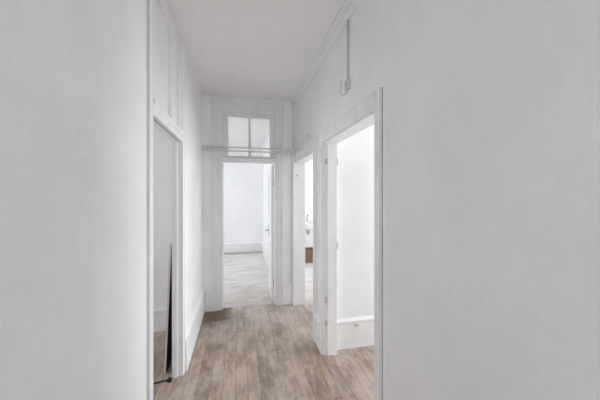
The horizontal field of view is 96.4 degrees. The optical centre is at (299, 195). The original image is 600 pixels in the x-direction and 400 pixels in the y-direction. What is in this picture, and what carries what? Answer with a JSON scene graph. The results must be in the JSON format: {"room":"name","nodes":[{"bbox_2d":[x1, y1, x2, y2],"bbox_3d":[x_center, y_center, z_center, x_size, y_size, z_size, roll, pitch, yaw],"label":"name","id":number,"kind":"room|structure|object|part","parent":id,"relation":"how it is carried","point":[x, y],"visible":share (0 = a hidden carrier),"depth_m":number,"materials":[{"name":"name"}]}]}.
{"room":"apartment hallway","nodes":[
{"label":"apartment hallway","id":0,"kind":"room"},
{"bbox_2d":[0,0,201,399],"bbox_3d":[-0.633,0.100,0.461,0.074,2.900,6.380,0,0,-13],"label":"wall","id":1,"kind":"structure","parent":0,"point":[73,73],"depth_m":0.81,"materials":[{"name":"paint"}]},
{"bbox_2d":[147,0,184,399],"bbox_3d":[-0.951,0.100,1.888,0.104,2.900,0.946,0,0,-13],"label":"door frame","id":2,"kind":"structure","parent":1,"relation":"in","point":[165,46],"depth_m":1.98,"materials":[{"name":"paint"}]},
{"bbox_3d":[-0.936,-0.912,1.764,0.010,0.675,0.465,0,0,-13],"label":"transom panel","id":3,"kind":"part","parent":2,"relation":"part of","materials":[{"name":"paint"}]},
{"bbox_3d":[-0.949,-0.950,1.894,0.046,0.800,0.825,0,0,-13],"label":"transom frame","id":4,"kind":"part","parent":2,"relation":"part of","materials":[{"name":"paint"}]},
{"bbox_2d":[185,289,204,370],"bbox_3d":[-0.580,1.400,0.473,0.036,0.300,6.380,0,0,-13],"label":"baseboard","id":5,"kind":"structure","parent":1,"relation":"attached to","point":[192,331],"depth_m":2.76,"materials":[{"name":"paint"}]},
{"bbox_2d":[153,126,171,307],"bbox_3d":[-2.586,0.100,2.909,2.648,2.900,0.100,0,0,-13],"label":"wall","id":6,"kind":"structure","parent":0,"point":[162,146],"depth_m":3.08,"materials":[{"name":"paint"}]},
{"bbox_2d":[153,307,166,331],"bbox_3d":[-2.572,1.420,2.847,2.648,0.260,0.026,0,0,-13],"label":"baseboard","id":7,"kind":"structure","parent":6,"relation":"attached to","point":[159,314],"depth_m":3.06,"materials":[{"name":"paint"}]},
{"bbox_2d":[224,146,262,242],"bbox_3d":[-1.632,0.100,7.397,6.500,2.900,0.150,0,0,-13],"label":"wall","id":8,"kind":"structure","parent":0,"point":[243,182],"depth_m":7.34,"materials":[{"name":"paint"}]},
{"bbox_2d":[224,242,261,252],"bbox_3d":[-2.918,1.420,7.009,3.820,0.260,0.036,0,0,-13],"label":"baseboard","id":9,"kind":"structure","parent":8,"relation":"attached to","point":[248,246],"depth_m":7.30,"materials":[{"name":"paint"}]},
{"bbox_2d":[202,94,295,296],"bbox_3d":[-0.672,0.100,3.780,1.472,2.900,0.110,0,0,-13],"label":"wall","id":10,"kind":"structure","parent":0,"point":[206,105],"depth_m":3.70,"materials":[{"name":"paint"}]},
{"bbox_2d":[210,98,283,311],"bbox_3d":[-0.727,0.130,3.744,1.000,2.840,0.165,0,0,-13],"label":"door frame","id":11,"kind":"structure","parent":10,"relation":"in","point":[219,107],"depth_m":3.68,"materials":[{"name":"paint"}]},
{"bbox_3d":[-0.714,-1.270,3.688,1.000,0.040,0.050,0,0,-13],"label":"cap moulding","id":12,"kind":"part","parent":11,"relation":"part of","materials":[{"name":"paint"}]},
{"bbox_3d":[-0.707,-0.841,3.747,0.730,0.588,0.036,0,0,-13],"label":"transom frame","id":13,"kind":"part","parent":11,"relation":"part of","materials":[{"name":"paint"}]},
{"bbox_2d":[265,165,273,300],"bbox_3d":[-0.462,0.548,4.247,0.144,1.980,0.710,0,0,-10],"label":"panelled door","id":14,"kind":"structure","parent":11,"relation":"attached to","point":[270,230],"depth_m":3.91,"materials":[{"name":"paint"}]},
{"bbox_3d":[-0.463,0.174,4.252,0.026,0.952,0.500,0,0,-10],"label":"door panel","id":15,"kind":"part","parent":14,"relation":"part of","materials":[{"name":"paint"}]},
{"bbox_3d":[-0.463,1.050,4.252,0.026,0.560,0.500,0,0,-10],"label":"door panel","id":16,"kind":"part","parent":14,"relation":"part of","materials":[{"name":"paint"}]},
{"bbox_3d":[-0.463,0.548,4.252,0.036,1.980,0.700,0,0,-10],"label":"door","id":17,"kind":"part","parent":14,"relation":"part of","materials":[{"name":"paint"}]},
{"bbox_2d":[205,283,291,311],"bbox_3d":[-0.688,1.400,3.707,1.187,0.300,0.026,0,0,-13],"label":"baseboard","id":18,"kind":"structure","parent":10,"relation":"attached to","point":[287,287],"depth_m":3.81,"materials":[{"name":"paint"}]},
{"bbox_2d":[202,149,299,153],"bbox_3d":[-0.642,-0.602,3.673,1.308,0.029,0.304,0,0,-1],"label":"pipe","id":19,"kind":"object","parent":10,"relation":"attached to","point":[202,149],"visible":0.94,"depth_m":3.63,"materials":[{"name":"metal"}]},
{"bbox_2d":[202,134,308,150],"bbox_3d":[-0.605,-0.646,3.226,1.209,0.026,1.000,0,0,-13],"label":"pipe","id":20,"kind":"object","parent":10,"relation":"attached to","point":[305,137],"visible":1,"depth_m":3.61,"materials":[{"name":"metal"}]},
{"bbox_2d":[292,102,293,149],"bbox_3d":[-0.099,-1.002,3.823,0.020,0.695,0.020,0,0,-13],"label":"riser pipe","id":21,"kind":"object","parent":10,"relation":"attached to","point":[292,102],"visible":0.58,"depth_m":3.82,"materials":[{"name":"metal"}]},
{"bbox_2d":[166,0,343,146],"bbox_3d":[-0.495,-1.410,2.400,6.900,0.120,10.500,0,0,-13],"label":"ceiling","id":22,"kind":"structure","parent":0,"point":[256,49],"depth_m":2.40,"materials":[{"name":"paint"}]},
{"bbox_2d":[153,251,373,399],"bbox_3d":[-0.495,1.610,2.400,6.900,0.120,10.500,0,0,-13],"label":"floor","id":23,"kind":"structure","parent":0,"point":[264,351],"depth_m":2.58,"materials":[{"name":"brown wood"}]},
{"bbox_2d":[153,377,171,383],"bbox_3d":[-1.141,1.537,2.223,0.143,0.026,0.032,0,0,-13],"label":"scrap","id":24,"kind":"object","parent":23,"relation":"on","point":[168,380],"visible":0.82,"depth_m":2.22,"materials":[{"name":"black"}]},
{"bbox_2d":[164,242,171,373],"bbox_3d":[-1.225,0.984,2.660,0.064,1.130,0.670,0,0,-13],"label":"leaning board","id":25,"kind":"object","parent":23,"relation":"on","point":[168,339],"visible":0.36,"depth_m":2.34,"materials":[{"name":"black wood"}]},
{"bbox_2d":[305,247,312,262],"bbox_3d":[0.219,1.405,6.337,0.480,0.290,0.340,0,0,-13],"label":"cabinet","id":26,"kind":"object","parent":23,"relation":"on","point":[308,250],"visible":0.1,"depth_m":6.17,"materials":[{"name":"brown wood"}]},
{"bbox_2d":[263,136,273,250],"bbox_3d":[-0.581,0.100,5.708,0.100,2.900,3.610,0,0,-13],"label":"wall","id":27,"kind":"structure","parent":0,"point":[266,167],"depth_m":6.74,"materials":[{"name":"paint"}]},
{"bbox_2d":[262,242,267,264],"bbox_3d":[-0.661,1.420,5.752,0.036,0.260,3.490,0,0,-13],"label":"baseboard","id":28,"kind":"structure","parent":27,"relation":"attached to","point":[264,250],"depth_m":6.48,"materials":[{"name":"paint"}]},
{"bbox_2d":[305,159,312,247],"bbox_3d":[0.536,0.100,6.768,2.550,2.900,0.120,0,0,-13],"label":"wall","id":29,"kind":"structure","parent":0,"point":[308,165],"depth_m":6.64,"materials":[{"name":"paint"}]},
{"bbox_2d":[305,214,312,234],"bbox_3d":[0.213,0.700,6.407,0.510,0.483,0.449,0,0,-13],"label":"washbasin","id":30,"kind":"object","parent":29,"relation":"attached to","point":[308,224],"visible":0.63,"depth_m":6.25,"materials":[{"name":"white ceramic"}]},
{"bbox_2d":[305,220,312,230],"bbox_3d":[0.213,0.725,6.407,0.510,0.210,0.449,0,0,-13],"label":"basin","id":31,"kind":"object","parent":30,"relation":"in","point":[308,224],"depth_m":6.22,"materials":[{"name":"white ceramic"}]},
{"bbox_2d":[337,125,373,349],"bbox_3d":[1.482,0.100,2.996,2.380,2.900,0.126,0,0,-13],"label":"wall","id":32,"kind":"structure","parent":0,"point":[355,154],"depth_m":2.75,"materials":[{"name":"paint"}]},
{"bbox_2d":[296,0,599,399],"bbox_3d":[0.708,0.100,0.766,0.120,2.900,6.380,0,0,-13],"label":"wall","id":33,"kind":"structure","parent":0,"point":[491,108],"depth_m":0.91,"materials":[{"name":"paint"}]},
{"bbox_2d":[292,139,315,341],"bbox_3d":[0.091,0.475,3.353,0.186,2.150,1.043,0,0,-13],"label":"door frame","id":34,"kind":"structure","parent":33,"relation":"in","point":[306,153],"depth_m":3.79,"materials":[{"name":"paint"}]},
{"bbox_2d":[314,314,319,350],"bbox_3d":[0.753,1.400,0.237,0.026,0.300,5.328,0,0,-13],"label":"baseboard","id":35,"kind":"structure","parent":33,"relation":"attached to","point":[317,319],"depth_m":2.73,"materials":[{"name":"paint"}]},
{"bbox_2d":[290,0,361,104],"bbox_3d":[0.604,-1.327,0.743,0.092,0.046,6.380,0,0,-13],"label":"crown molding","id":36,"kind":"structure","parent":33,"relation":"attached to","point":[347,9],"depth_m":2.33,"materials":[{"name":"paint"}]},
{"bbox_2d":[345,78,349,90],"bbox_3d":[0.351,-0.824,1.992,0.032,0.077,0.054,0,0,-13],"label":"junction box","id":37,"kind":"object","parent":33,"relation":"attached to","point":[347,81],"visible":1,"depth_m":1.97,"materials":[{"name":"grey plastic"}]},
{"bbox_2d":[347,19,348,77],"bbox_3d":[0.356,-1.087,1.999,0.018,0.465,0.018,0,0,-13],"label":"conduit","id":38,"kind":"object","parent":33,"relation":"attached to","point":[347,19],"visible":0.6,"depth_m":1.99,"materials":[{"name":"grey plastic"}]},
{"bbox_2d":[320,87,382,399],"bbox_3d":[0.401,0.465,2.109,0.165,2.170,1.145,0,0,-13],"label":"door frame","id":39,"kind":"structure","parent":33,"relation":"in","point":[373,103],"depth_m":2.25,"materials":[{"name":"paint"}]}
]}

